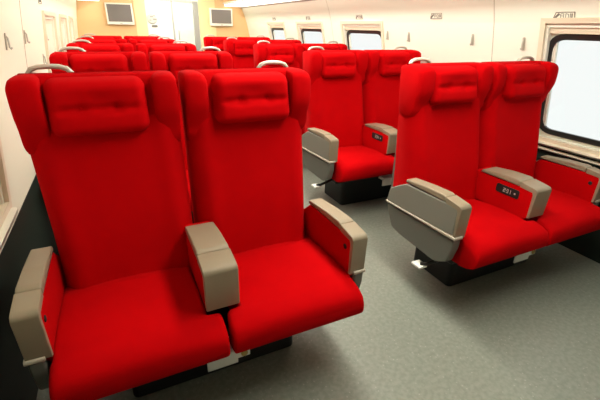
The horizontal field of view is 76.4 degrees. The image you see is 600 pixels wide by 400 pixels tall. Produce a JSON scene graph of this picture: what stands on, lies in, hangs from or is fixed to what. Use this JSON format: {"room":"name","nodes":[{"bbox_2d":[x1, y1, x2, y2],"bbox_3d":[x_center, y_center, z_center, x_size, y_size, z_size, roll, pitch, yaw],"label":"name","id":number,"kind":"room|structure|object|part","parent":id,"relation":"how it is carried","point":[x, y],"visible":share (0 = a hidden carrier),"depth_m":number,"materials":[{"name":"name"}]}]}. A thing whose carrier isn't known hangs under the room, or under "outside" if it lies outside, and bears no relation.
{"room":"train carriage","nodes":[
{"label":"train carriage","id":0,"kind":"room"},
{"bbox_2d":[0,0,77,253],"bbox_3d":[-1.568,-1.143,2.312,0.355,1.600,9.200,-10,27,-23],"label":"wall","id":1,"kind":"structure","parent":0,"point":[20,169],"depth_m":1.78,"materials":[{"name":"white plastic"}]},
{"bbox_2d":[0,137,11,228],"bbox_3d":[-0.839,-0.068,0.820,0.144,0.727,1.262,-10,27,-23],"label":"window","id":2,"kind":"structure","parent":1,"relation":"in","point":[5,197],"depth_m":1.41,"materials":[{"name":"beige"}]},
{"bbox_2d":[4,33,12,49],"bbox_3d":[-1.234,-0.669,1.609,0.026,0.068,0.014,-10,27,-23],"label":"coat hook","id":3,"kind":"object","parent":1,"relation":"attached to","point":[5,36],"visible":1,"depth_m":1.61,"materials":[{"name":"beige"}]},
{"bbox_3d":[-1.240,-0.668,1.606,0.005,0.068,0.014,-3,24,-26],"label":"hook plate","id":4,"kind":"part","parent":3,"relation":"part of","materials":[{"name":"silver metal"}]},
{"bbox_2d":[0,207,17,250],"bbox_3d":[-0.858,0.302,0.894,0.115,0.022,1.365,-10,27,-23],"label":"trim","id":5,"kind":"structure","parent":1,"relation":"attached to","point":[5,228],"depth_m":1.35,"materials":[{"name":"white plastic"}]},
{"bbox_2d":[19,0,27,67],"bbox_3d":[-1.439,-0.753,2.015,0.121,0.940,0.005,-10,27,-23],"label":"trim","id":6,"kind":"structure","parent":1,"relation":"attached to","point":[19,0],"depth_m":1.97,"materials":[{"name":"beige plastic"}]},
{"bbox_2d":[24,30,29,43],"bbox_3d":[-1.437,-0.857,2.001,0.026,0.068,0.014,-10,27,-23],"label":"coat hook","id":7,"kind":"object","parent":1,"relation":"attached to","point":[25,33],"visible":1,"depth_m":2.00,"materials":[{"name":"beige"}]},
{"bbox_2d":[0,175,59,399],"bbox_3d":[-1.735,-0.115,2.703,0.065,0.598,9.200,-10,27,-23],"label":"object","id":8,"kind":"structure","parent":1,"relation":"attached to","point":[31,229],"depth_m":1.43,"materials":[{"name":"black"}]},
{"bbox_2d":[41,10,58,72],"bbox_3d":[-1.987,-1.100,3.041,0.144,0.727,0.772,-10,27,-23],"label":"window","id":9,"kind":"structure","parent":1,"relation":"in","point":[48,18],"depth_m":3.05,"materials":[{"name":"beige plastic"}]},
{"bbox_3d":[-1.955,-1.375,2.929,0.023,0.037,0.680,-10,27,-23],"label":"blind rail","id":10,"kind":"part","parent":9,"relation":"part of","materials":[{"name":"beige plastic"}]},
{"bbox_2d":[46,24,54,72],"bbox_3d":[-1.992,-1.078,3.048,0.075,0.653,0.680,-10,27,-23],"label":"roller blind","id":11,"kind":"object","parent":9,"relation":"attached to","point":[50,28],"depth_m":3.14,"materials":[{"name":"white"}]},
{"bbox_2d":[58,14,68,51],"bbox_3d":[-2.496,-1.558,4.026,0.144,0.727,0.772,-10,27,-23],"label":"window","id":12,"kind":"structure","parent":1,"relation":"in","point":[64,36],"depth_m":4.12,"materials":[{"name":"beige plastic"}]},
{"bbox_2d":[61,24,65,51],"bbox_3d":[-2.501,-1.536,4.034,0.075,0.653,0.680,-10,27,-23],"label":"roller blind","id":13,"kind":"object","parent":12,"relation":"attached to","point":[63,25],"depth_m":4.18,"materials":[{"name":"white fabric"}]},
{"bbox_2d":[68,16,74,42],"bbox_3d":[-2.997,-2.008,4.995,0.144,0.727,0.692,-10,27,-23],"label":"window","id":14,"kind":"structure","parent":1,"relation":"in","point":[70,18],"depth_m":5.13,"materials":[{"name":"beige"}]},
{"bbox_2d":[76,0,249,38],"bbox_3d":[-2.265,-2.860,6.792,3.280,2.200,0.060,-10,27,-23],"label":"wall","id":15,"kind":"structure","parent":0,"point":[91,15],"depth_m":6.29,"materials":[{"name":"brown paint"}]},
{"bbox_2d":[104,2,134,24],"bbox_3d":[-2.964,-3.059,6.262,0.410,0.323,0.058,-10,27,-23],"label":"wall screen","id":16,"kind":"object","parent":15,"relation":"attached to","point":[116,13],"visible":1,"depth_m":6.24,"materials":[{"name":"white"}]},
{"bbox_3d":[-2.953,-3.060,6.237,0.360,0.256,0.008,-10,27,-23],"label":"screen glass","id":17,"kind":"part","parent":16,"relation":"part of","materials":[{"name":"grey glass"}]},
{"bbox_2d":[144,0,200,50],"bbox_3d":[-2.242,-2.647,6.903,0.900,1.720,0.060,-10,27,-23],"label":"door","id":18,"kind":"structure","parent":15,"relation":"in","point":[165,10],"depth_m":6.63,"materials":[{"name":"white"}]},
{"bbox_2d":[147,13,157,26],"bbox_3d":[-2.533,-3.083,6.532,0.170,0.220,0.006,-10,27,-23],"label":"notice","id":19,"kind":"object","parent":18,"relation":"attached to","point":[151,18],"visible":1,"depth_m":6.53,"materials":[{"name":"grey paper"}]},
{"bbox_3d":[-2.446,-2.613,6.819,0.455,1.720,0.030,-10,27,-23],"label":"fixed panel","id":20,"kind":"part","parent":18,"relation":"part of","materials":[{"name":"white"}]},
{"bbox_2d":[133,0,216,50],"bbox_3d":[-2.166,-2.845,6.825,1.360,2.150,0.042,-10,27,-23],"label":"trim","id":21,"kind":"structure","parent":15,"relation":"attached to","point":[206,29],"depth_m":6.76,"materials":[{"name":"brown"}]},
{"bbox_2d":[209,8,232,25],"bbox_3d":[-1.434,-3.322,6.930,0.410,0.290,0.058,-10,27,-23],"label":"wall screen","id":22,"kind":"object","parent":15,"relation":"attached to","point":[218,16],"visible":1,"depth_m":6.90,"materials":[{"name":"white plastic"}]},
{"bbox_2d":[172,0,197,1],"bbox_3d":[-2.203,-3.651,6.457,0.940,0.480,0.060,-10,27,-23],"label":"lintel","id":23,"kind":"object","parent":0,"point":[172,0],"visible":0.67,"depth_m":6.63,"materials":[{"name":"white"}]},
{"bbox_2d":[175,2,200,44],"bbox_3d":[-2.623,-3.251,7.637,1.300,2.200,0.050,-10,27,-23],"label":"door","id":24,"kind":"structure","parent":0,"point":[184,14],"depth_m":7.64,"materials":[{"name":"white"}]},
{"bbox_2d":[36,164,599,399],"bbox_3d":[-0.318,-0.070,3.456,3.230,0.050,9.200,-10,27,-23],"label":"floor","id":25,"kind":"structure","parent":0,"point":[529,329],"depth_m":1.82,"materials":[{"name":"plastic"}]},
{"bbox_2d":[82,33,162,42],"bbox_3d":[-2.392,-1.667,5.350,1.181,1.213,0.707,-10,27,-23],"label":"seat","id":26,"kind":"object","parent":25,"relation":"on","point":[127,38],"visible":0.11,"depth_m":5.30,"materials":[{"name":"red fabric"}]},
{"bbox_2d":[89,36,113,38],"bbox_3d":[-2.710,-2.136,5.219,0.318,0.190,0.113,-10,27,-23],"label":"headrest pillow","id":27,"kind":"object","parent":26,"relation":"on","point":[98,37],"depth_m":5.20,"materials":[{"name":"red fabric"}]},
{"bbox_3d":[-2.224,-1.941,5.560,0.509,0.825,0.264,-10,27,-23],"label":"backrest","id":28,"kind":"part","parent":26,"relation":"part of","materials":[{"name":"red fabric"}]},
{"bbox_2d":[133,37,155,38],"bbox_3d":[-2.208,-2.224,5.437,0.318,0.190,0.113,-10,27,-23],"label":"headrest pillow","id":29,"kind":"object","parent":26,"relation":"on","point":[133,37],"depth_m":5.40,"materials":[{"name":"red fabric"}]},
{"bbox_2d":[75,36,174,50],"bbox_3d":[-1.886,-1.212,4.369,1.181,1.213,0.707,-10,27,-23],"label":"seat","id":30,"kind":"object","parent":25,"relation":"on","point":[133,42],"visible":0.1,"depth_m":4.31,"materials":[{"name":"red fabric"}]},
{"bbox_3d":[-2.200,-1.401,4.369,0.509,0.825,0.264,-10,27,-23],"label":"backrest","id":31,"kind":"part","parent":30,"relation":"part of","materials":[{"name":"red fabric"}]},
{"bbox_2d":[85,40,115,42],"bbox_3d":[-2.203,-1.680,4.239,0.318,0.190,0.113,-10,27,-23],"label":"headrest pillow","id":32,"kind":"object","parent":30,"relation":"on","point":[92,41],"depth_m":4.20,"materials":[{"name":"red fabric"}]},
{"bbox_3d":[-1.717,-1.486,4.579,0.509,0.825,0.264,-10,27,-23],"label":"backrest","id":33,"kind":"part","parent":30,"relation":"part of","materials":[{"name":"red fabric"}]},
{"bbox_2d":[139,40,166,42],"bbox_3d":[-1.702,-1.768,4.457,0.318,0.190,0.113,-10,27,-23],"label":"headrest pillow","id":34,"kind":"object","parent":30,"relation":"on","point":[140,41],"depth_m":4.41,"materials":[{"name":"red fabric"}]},
{"bbox_2d":[66,39,196,69],"bbox_3d":[-1.379,-0.756,3.389,1.181,1.213,0.707,-10,27,-23],"label":"seat","id":35,"kind":"object","parent":25,"relation":"on","point":[146,48],"visible":0.16,"depth_m":3.33,"materials":[{"name":"red fabric"}]},
{"bbox_3d":[-1.868,-1.333,3.265,0.156,0.079,0.026,-10,27,-23],"label":"grab handle","id":36,"kind":"part","parent":35,"relation":"part of","materials":[{"name":"beige plastic"}]},
{"bbox_2d":[80,45,120,51],"bbox_3d":[-1.697,-1.225,3.258,0.318,0.190,0.113,-10,27,-23],"label":"headrest pillow","id":37,"kind":"object","parent":35,"relation":"on","point":[88,48],"depth_m":3.22,"materials":[{"name":"red fabric"}]},
{"bbox_3d":[-1.693,-0.945,3.389,0.509,0.825,0.264,-10,27,-23],"label":"backrest","id":38,"kind":"part","parent":35,"relation":"part of","materials":[{"name":"red fabric"}]},
{"bbox_3d":[-1.210,-1.030,3.599,0.509,0.825,0.264,-10,27,-23],"label":"backrest","id":39,"kind":"part","parent":35,"relation":"part of","materials":[{"name":"red fabric"}]},
{"bbox_2d":[149,45,185,51],"bbox_3d":[-1.195,-1.313,3.476,0.318,0.190,0.113,-10,27,-23],"label":"headrest pillow","id":40,"kind":"object","parent":35,"relation":"on","point":[151,47],"depth_m":3.43,"materials":[{"name":"red fabric"}]},
{"bbox_2d":[49,46,232,222],"bbox_3d":[-0.872,-0.301,2.408,1.181,1.213,0.707,-10,27,-23],"label":"seat","id":41,"kind":"object","parent":25,"relation":"on","point":[174,62],"visible":0.24,"depth_m":2.35,"materials":[{"name":"red fabric"}]},
{"bbox_3d":[-1.361,-0.877,2.284,0.156,0.079,0.026,-10,27,-23],"label":"grab handle","id":42,"kind":"part","parent":41,"relation":"part of","materials":[{"name":"beige"}]},
{"bbox_2d":[69,54,128,71],"bbox_3d":[-1.190,-0.769,2.278,0.318,0.190,0.113,-10,27,-23],"label":"headrest pillow","id":43,"kind":"object","parent":41,"relation":"on","point":[77,62],"depth_m":2.24,"materials":[{"name":"red fabric"}]},
{"bbox_3d":[-1.186,-0.490,2.408,0.509,0.825,0.264,-10,27,-23],"label":"backrest","id":44,"kind":"part","parent":41,"relation":"part of","materials":[{"name":"red fabric"}]},
{"bbox_3d":[-0.704,-0.575,2.618,0.509,0.825,0.264,-10,27,-23],"label":"backrest","id":45,"kind":"part","parent":41,"relation":"part of","materials":[{"name":"red fabric"}]},
{"bbox_2d":[185,169,192,210],"bbox_3d":[-0.583,-0.101,2.527,0.513,0.167,0.504,-10,27,-23],"label":"seat cushion","id":46,"kind":"object","parent":41,"relation":"on","point":[187,176],"depth_m":2.30,"materials":[{"name":"red fabric"}]},
{"bbox_2d":[168,53,217,84],"bbox_3d":[-0.689,-0.857,2.496,0.318,0.190,0.113,-10,27,-23],"label":"headrest pillow","id":47,"kind":"object","parent":41,"relation":"on","point":[177,62],"depth_m":2.45,"materials":[{"name":"red fabric"}]},
{"bbox_3d":[-0.615,-1.008,2.609,0.156,0.079,0.026,-10,27,-23],"label":"grab handle","id":48,"kind":"part","parent":41,"relation":"part of","materials":[{"name":"beige"}]},
{"bbox_2d":[5,60,367,399],"bbox_3d":[-0.376,0.145,1.448,1.181,1.213,0.707,-10,27,-23],"label":"seat","id":49,"kind":"object","parent":25,"relation":"on","point":[139,295],"visible":1,"depth_m":1.40,"materials":[{"name":"red fabric"}]},
{"bbox_3d":[-0.865,-0.431,1.324,0.156,0.079,0.026,-10,27,-23],"label":"grab handle","id":50,"kind":"part","parent":49,"relation":"part of","materials":[{"name":"beige"}]},
{"bbox_3d":[-0.842,0.334,1.278,0.042,0.232,0.448,-10,27,-23],"label":"armrest","id":51,"kind":"part","parent":49,"relation":"part of","materials":[{"name":"red fabric"}]},
{"bbox_2d":[43,75,149,136],"bbox_3d":[-0.694,-0.323,1.318,0.318,0.190,0.113,-10,27,-23],"label":"headrest pillow","id":52,"kind":"object","parent":49,"relation":"on","point":[73,105],"depth_m":1.29,"materials":[{"name":"red fabric"}]},
{"bbox_3d":[-0.690,-0.044,1.448,0.509,0.825,0.264,-10,27,-23],"label":"backrest","id":53,"kind":"part","parent":49,"relation":"part of","materials":[{"name":"red fabric"}]},
{"bbox_2d":[49,267,230,399],"bbox_3d":[-0.566,0.429,1.358,0.513,0.167,0.504,-10,27,-23],"label":"seat cushion","id":54,"kind":"object","parent":49,"relation":"on","point":[120,330],"depth_m":1.22,"materials":[{"name":"red fabric"}]},
{"bbox_3d":[-0.350,0.234,1.455,0.108,0.177,0.397,-10,27,-23],"label":"armrest","id":55,"kind":"part","parent":49,"relation":"part of","materials":[{"name":"beige plastic"}]},
{"bbox_3d":[-0.278,0.568,1.436,0.160,0.066,0.086,-10,27,-23],"label":"latch plate","id":56,"kind":"part","parent":49,"relation":"part of","materials":[{"name":"white metal"}]},
{"bbox_3d":[-0.208,-0.129,1.658,0.509,0.825,0.264,-10,27,-23],"label":"backrest","id":57,"kind":"part","parent":49,"relation":"part of","materials":[{"name":"red fabric"}]},
{"bbox_2d":[211,71,288,123],"bbox_3d":[-0.193,-0.411,1.536,0.318,0.190,0.113,-10,27,-23],"label":"headrest pillow","id":58,"kind":"object","parent":49,"relation":"on","point":[237,97],"depth_m":1.50,"materials":[{"name":"red fabric"}]},
{"bbox_3d":[-0.119,-0.562,1.649,0.156,0.079,0.026,-10,27,-23],"label":"grab handle","id":59,"kind":"part","parent":49,"relation":"part of","materials":[{"name":"beige"}]},
{"bbox_2d":[227,235,363,353],"bbox_3d":[-0.087,0.345,1.567,0.513,0.167,0.504,-10,27,-23],"label":"seat cushion","id":60,"kind":"object","parent":49,"relation":"on","point":[290,285],"depth_m":1.43,"materials":[{"name":"red fabric"}]},
{"bbox_3d":[0.119,0.165,1.697,0.042,0.232,0.448,-10,27,-23],"label":"armrest","id":61,"kind":"part","parent":49,"relation":"part of","materials":[{"name":"red fabric"}]},
{"bbox_2d":[203,35,269,50],"bbox_3d":[-0.903,-1.958,6.062,1.181,1.213,0.707,-10,27,-23],"label":"seat","id":62,"kind":"object","parent":25,"relation":"on","point":[214,41],"visible":0.17,"depth_m":5.89,"materials":[{"name":"red fabric"}]},
{"bbox_2d":[211,37,229,50],"bbox_3d":[-1.221,-2.427,5.931,0.318,0.190,0.113,-10,27,-23],"label":"headrest pillow","id":63,"kind":"object","parent":62,"relation":"on","point":[217,42],"depth_m":5.88,"materials":[{"name":"red fabric"}]},
{"bbox_2d":[223,37,301,67],"bbox_3d":[-0.397,-1.502,5.082,1.181,1.213,0.707,-10,27,-23],"label":"seat","id":64,"kind":"object","parent":25,"relation":"on","point":[241,50],"visible":0.23,"depth_m":4.94,"materials":[{"name":"red fabric"}]},
{"bbox_3d":[-0.710,-1.692,5.082,0.509,0.825,0.264,-10,27,-23],"label":"backrest","id":65,"kind":"part","parent":64,"relation":"part of","materials":[{"name":"red fabric"}]},
{"bbox_2d":[233,40,255,55],"bbox_3d":[-0.714,-1.971,4.951,0.318,0.190,0.113,-10,27,-23],"label":"headrest pillow","id":66,"kind":"object","parent":64,"relation":"on","point":[240,47],"depth_m":4.91,"materials":[{"name":"red fabric"}]},
{"bbox_2d":[273,41,293,42],"bbox_3d":[-0.213,-2.059,5.169,0.318,0.190,0.113,-10,27,-23],"label":"headrest pillow","id":67,"kind":"object","parent":64,"relation":"on","point":[273,41],"depth_m":5.12,"materials":[{"name":"red fabric"}]},
{"bbox_2d":[253,40,347,134],"bbox_3d":[0.110,-1.047,4.101,1.181,1.213,0.707,-10,27,-23],"label":"seat","id":68,"kind":"object","parent":25,"relation":"on","point":[291,54],"visible":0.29,"depth_m":3.97,"materials":[{"name":"red fabric"}]},
{"bbox_3d":[-0.204,-1.236,4.101,0.509,0.825,0.264,-10,27,-23],"label":"backrest","id":69,"kind":"part","parent":68,"relation":"part of","materials":[{"name":"red fabric"}]},
{"bbox_2d":[266,45,293,63],"bbox_3d":[-0.208,-1.516,3.970,0.318,0.190,0.113,-10,27,-23],"label":"headrest pillow","id":70,"kind":"object","parent":68,"relation":"on","point":[285,53],"depth_m":3.93,"materials":[{"name":"red fabric"}]},
{"bbox_3d":[0.279,-1.321,4.311,0.509,0.825,0.264,-10,27,-23],"label":"backrest","id":71,"kind":"part","parent":68,"relation":"part of","materials":[{"name":"red fabric"}]},
{"bbox_2d":[313,45,338,49],"bbox_3d":[0.294,-1.604,4.189,0.318,0.190,0.113,-10,27,-23],"label":"headrest pillow","id":72,"kind":"object","parent":68,"relation":"on","point":[326,47],"depth_m":4.15,"materials":[{"name":"red fabric"}]},
{"bbox_2d":[302,46,420,204],"bbox_3d":[0.617,-0.591,3.120,1.181,1.213,0.707,-10,27,-23],"label":"seat","id":73,"kind":"object","parent":25,"relation":"on","point":[349,139],"visible":0.82,"depth_m":3.07,"materials":[{"name":"red fabric"}]},
{"bbox_3d":[0.128,-1.168,2.996,0.156,0.079,0.026,-10,27,-23],"label":"grab handle","id":74,"kind":"part","parent":73,"relation":"part of","materials":[{"name":"beige"}]},
{"bbox_3d":[0.196,-0.139,2.977,0.138,0.078,0.040,1,24,0],"label":"pedal arm","id":75,"kind":"part","parent":73,"relation":"part of","materials":[{"name":"black metal"}]},
{"bbox_3d":[0.303,-0.780,3.121,0.509,0.825,0.264,-10,27,-23],"label":"backrest","id":76,"kind":"part","parent":73,"relation":"part of","materials":[{"name":"red fabric"}]},
{"bbox_2d":[321,52,355,77],"bbox_3d":[0.299,-1.060,2.990,0.318,0.190,0.113,-10,27,-23],"label":"headrest pillow","id":77,"kind":"object","parent":73,"relation":"on","point":[333,64],"depth_m":2.95,"materials":[{"name":"red fabric"}]},
{"bbox_2d":[332,146,393,182],"bbox_3d":[0.427,-0.308,3.031,0.513,0.167,0.504,-10,27,-23],"label":"seat cushion","id":78,"kind":"object","parent":73,"relation":"on","point":[352,163],"depth_m":2.85,"materials":[{"name":"red fabric"}]},
{"bbox_3d":[0.618,-0.505,3.046,0.008,0.048,0.140,-10,27,-23],"label":"control panel","id":79,"kind":"part","parent":73,"relation":"part of","materials":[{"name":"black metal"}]},
{"bbox_3d":[0.643,-0.503,3.128,0.108,0.177,0.397,-10,27,-23],"label":"armrest","id":80,"kind":"part","parent":73,"relation":"part of","materials":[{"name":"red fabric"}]},
{"bbox_3d":[0.715,-0.169,3.109,0.160,0.066,0.086,-10,27,-23],"label":"latch plate","id":81,"kind":"part","parent":73,"relation":"part of","materials":[{"name":"white"}]},
{"bbox_3d":[0.785,-0.865,3.331,0.509,0.825,0.264,-10,27,-23],"label":"backrest","id":82,"kind":"part","parent":73,"relation":"part of","materials":[{"name":"red fabric"}]},
{"bbox_2d":[379,51,410,75],"bbox_3d":[0.801,-1.148,3.208,0.318,0.190,0.113,-10,27,-23],"label":"headrest pillow","id":83,"kind":"object","parent":73,"relation":"on","point":[390,62],"depth_m":3.16,"materials":[{"name":"red fabric"}]},
{"bbox_3d":[0.874,-1.299,3.321,0.156,0.079,0.026,-10,27,-23],"label":"grab handle","id":84,"kind":"part","parent":73,"relation":"part of","materials":[{"name":"beige"}]},
{"bbox_2d":[386,56,599,285],"bbox_3d":[1.123,-0.136,2.140,1.181,1.213,0.707,-10,27,-23],"label":"seat","id":85,"kind":"object","parent":25,"relation":"on","point":[469,189],"visible":1,"depth_m":2.08,"materials":[{"name":"red fabric"}]},
{"bbox_3d":[0.635,-0.713,2.016,0.156,0.079,0.026,-10,27,-23],"label":"grab handle","id":86,"kind":"part","parent":85,"relation":"part of","materials":[{"name":"beige"}]},
{"bbox_3d":[0.702,0.317,1.996,0.138,0.078,0.040,1,24,0],"label":"pedal arm","id":87,"kind":"part","parent":85,"relation":"part of","materials":[{"name":"black metal"}]},
{"bbox_3d":[0.809,-0.325,2.140,0.509,0.825,0.264,-10,27,-23],"label":"backrest","id":88,"kind":"part","parent":85,"relation":"part of","materials":[{"name":"red fabric"}]},
{"bbox_2d":[429,65,477,104],"bbox_3d":[0.806,-0.605,2.009,0.318,0.190,0.113,-10,27,-23],"label":"headrest pillow","id":89,"kind":"object","parent":85,"relation":"on","point":[452,84],"depth_m":1.97,"materials":[{"name":"red fabric"}]},
{"bbox_2d":[452,199,548,269],"bbox_3d":[0.934,0.148,2.050,0.513,0.167,0.504,-10,27,-23],"label":"seat cushion","id":90,"kind":"object","parent":85,"relation":"on","point":[496,231],"depth_m":1.87,"materials":[{"name":"red fabric"}]},
{"bbox_3d":[1.150,-0.047,2.147,0.108,0.177,0.397,-10,27,-23],"label":"armrest","id":91,"kind":"part","parent":85,"relation":"part of","materials":[{"name":"red fabric"}]},
{"bbox_3d":[1.125,-0.050,2.066,0.008,0.048,0.140,-10,27,-23],"label":"control panel","id":92,"kind":"part","parent":85,"relation":"part of","materials":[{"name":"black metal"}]},
{"bbox_3d":[1.292,-0.410,2.350,0.509,0.825,0.264,-10,27,-23],"label":"backrest","id":93,"kind":"part","parent":85,"relation":"part of","materials":[{"name":"red fabric"}]},
{"bbox_3d":[1.222,0.286,2.128,0.160,0.066,0.086,-10,27,-23],"label":"latch plate","id":94,"kind":"part","parent":85,"relation":"part of","materials":[{"name":"white metal"}]},
{"bbox_2d":[502,63,545,98],"bbox_3d":[1.307,-0.693,2.228,0.318,0.190,0.113,-10,27,-23],"label":"headrest pillow","id":95,"kind":"object","parent":85,"relation":"on","point":[523,80],"depth_m":2.19,"materials":[{"name":"red fabric"}]},
{"bbox_3d":[1.381,-0.844,2.340,0.156,0.079,0.026,-10,27,-23],"label":"grab handle","id":96,"kind":"part","parent":85,"relation":"part of","materials":[{"name":"beige"}]},
{"bbox_2d":[524,189,599,245],"bbox_3d":[1.413,0.064,2.259,0.513,0.167,0.504,-10,27,-23],"label":"seat cushion","id":97,"kind":"object","parent":85,"relation":"on","point":[567,214],"depth_m":2.07,"materials":[{"name":"red fabric"}]},
{"bbox_3d":[1.619,-0.116,2.389,0.042,0.232,0.448,-10,27,-23],"label":"armrest","id":98,"kind":"part","parent":85,"relation":"part of","materials":[{"name":"red fabric"}]},
{"bbox_2d":[242,0,599,62],"bbox_3d":[0.908,-1.597,3.381,0.515,1.560,9.200,-10,27,-23],"label":"wall","id":99,"kind":"structure","parent":0,"point":[447,39],"depth_m":3.06,"materials":[{"name":"white"}]},
{"bbox_2d":[223,0,250,4],"bbox_3d":[0.714,-1.810,3.181,0.350,0.055,9.200,-10,27,-23],"label":"trim","id":100,"kind":"structure","parent":99,"relation":"attached to","point":[236,1],"depth_m":6.24,"materials":[{"name":"white plastic"}]},
{"bbox_2d":[225,0,296,6],"bbox_3d":[0.021,-2.414,4.521,0.310,0.028,5.850,-10,27,-23],"label":"light strip","id":101,"kind":"object","parent":99,"relation":"attached to","point":[252,2],"visible":1,"depth_m":5.77,"materials":[{"name":"white plastic"}]},
{"bbox_2d":[267,22,286,39],"bbox_3d":[-0.307,-2.469,6.171,0.229,0.752,0.692,-10,27,-23],"label":"window","id":102,"kind":"structure","parent":99,"relation":"in","point":[272,26],"depth_m":6.12,"materials":[{"name":"beige plastic"}]},
{"bbox_3d":[-0.358,-2.741,6.018,0.026,0.037,0.600,-10,27,-23],"label":"blind rail","id":103,"kind":"part","parent":102,"relation":"part of","materials":[{"name":"beige plastic"}]},
{"bbox_2d":[241,0,312,7],"bbox_3d":[0.867,-1.802,3.264,0.028,0.019,9.200,-10,27,-23],"label":"trim","id":104,"kind":"structure","parent":99,"relation":"attached to","point":[297,0],"depth_m":5.52,"materials":[{"name":"grey"}]},
{"bbox_2d":[295,21,324,43],"bbox_3d":[0.194,-2.019,5.202,0.229,0.752,0.772,-10,27,-23],"label":"window","id":105,"kind":"structure","parent":99,"relation":"in","point":[315,26],"depth_m":5.08,"materials":[{"name":"beige plastic"}]},
{"bbox_3d":[0.143,-2.291,5.049,0.026,0.037,0.680,-10,27,-23],"label":"blind rail","id":106,"kind":"part","parent":105,"relation":"part of","materials":[{"name":"beige plastic"}]},
{"bbox_2d":[340,21,384,49],"bbox_3d":[0.716,-1.550,4.192,0.229,0.752,0.792,-10,27,-23],"label":"window","id":107,"kind":"structure","parent":99,"relation":"in","point":[347,27],"depth_m":4.06,"materials":[{"name":"beige plastic"}]},
{"bbox_3d":[0.665,-1.822,4.039,0.026,0.037,0.700,-10,27,-23],"label":"blind rail","id":108,"kind":"part","parent":107,"relation":"part of","materials":[{"name":"beige plastic"}]},
{"bbox_2d":[430,13,441,18],"bbox_3d":[1.093,-1.480,3.062,0.018,0.043,0.132,-10,27,-23],"label":"number sign","id":109,"kind":"object","parent":99,"relation":"attached to","point":[433,15],"visible":1,"depth_m":3.06,"materials":[{"name":"grey plastic"}]},
{"bbox_2d":[470,34,473,45],"bbox_3d":[1.281,-1.192,2.836,0.032,0.079,0.018,-10,27,-23],"label":"coat hook","id":110,"kind":"object","parent":99,"relation":"attached to","point":[472,37],"visible":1,"depth_m":2.83,"materials":[{"name":"beige plastic"}]},
{"bbox_2d":[491,0,494,61],"bbox_3d":[1.369,-1.023,2.744,0.243,0.940,0.005,-10,27,-23],"label":"trim","id":111,"kind":"structure","parent":99,"relation":"attached to","point":[494,0],"depth_m":2.66,"materials":[{"name":"beige"}]},
{"bbox_2d":[520,37,525,49],"bbox_3d":[1.461,-1.023,2.496,0.032,0.079,0.018,-10,27,-23],"label":"coat hook","id":112,"kind":"object","parent":99,"relation":"attached to","point":[524,38],"visible":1,"depth_m":2.49,"materials":[{"name":"beige"}]},
{"bbox_2d":[553,11,575,17],"bbox_3d":[1.536,-1.073,2.220,0.018,0.043,0.132,-10,27,-23],"label":"number sign","id":113,"kind":"object","parent":99,"relation":"attached to","point":[571,14],"visible":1,"depth_m":2.21,"materials":[{"name":"white plastic"}]},
{"bbox_2d":[536,17,599,155],"bbox_3d":[1.844,-0.538,2.003,0.232,0.762,1.287,-10,27,-23],"label":"window","id":114,"kind":"structure","parent":99,"relation":"in","point":[551,33],"depth_m":2.36,"materials":[{"name":"beige plastic"}]},
{"bbox_3d":[1.793,-0.815,1.848,0.026,0.037,1.195,-10,27,-23],"label":"blind rail","id":115,"kind":"part","parent":114,"relation":"part of","materials":[{"name":"beige plastic"}]},
{"bbox_2d":[536,144,599,263],"bbox_3d":[1.109,-0.633,3.932,0.074,0.638,9.200,-10,27,-23],"label":"trim","id":116,"kind":"structure","parent":99,"relation":"attached to","point":[587,245],"depth_m":2.50,"materials":[{"name":"black"}]},
{"bbox_2d":[538,140,599,160],"bbox_3d":[1.082,-0.937,3.777,0.088,0.026,9.200,-10,27,-23],"label":"trim","id":117,"kind":"structure","parent":99,"relation":"attached to","point":[573,151],"depth_m":2.44,"materials":[{"name":"beige plastic"}]},
{"bbox_2d":[538,145,599,165],"bbox_3d":[1.087,-0.902,3.796,0.074,0.016,9.200,-10,27,-23],"label":"trim","id":118,"kind":"structure","parent":99,"relation":"attached to","point":[539,147],"depth_m":2.46,"materials":[{"name":"beige"}]}
]}

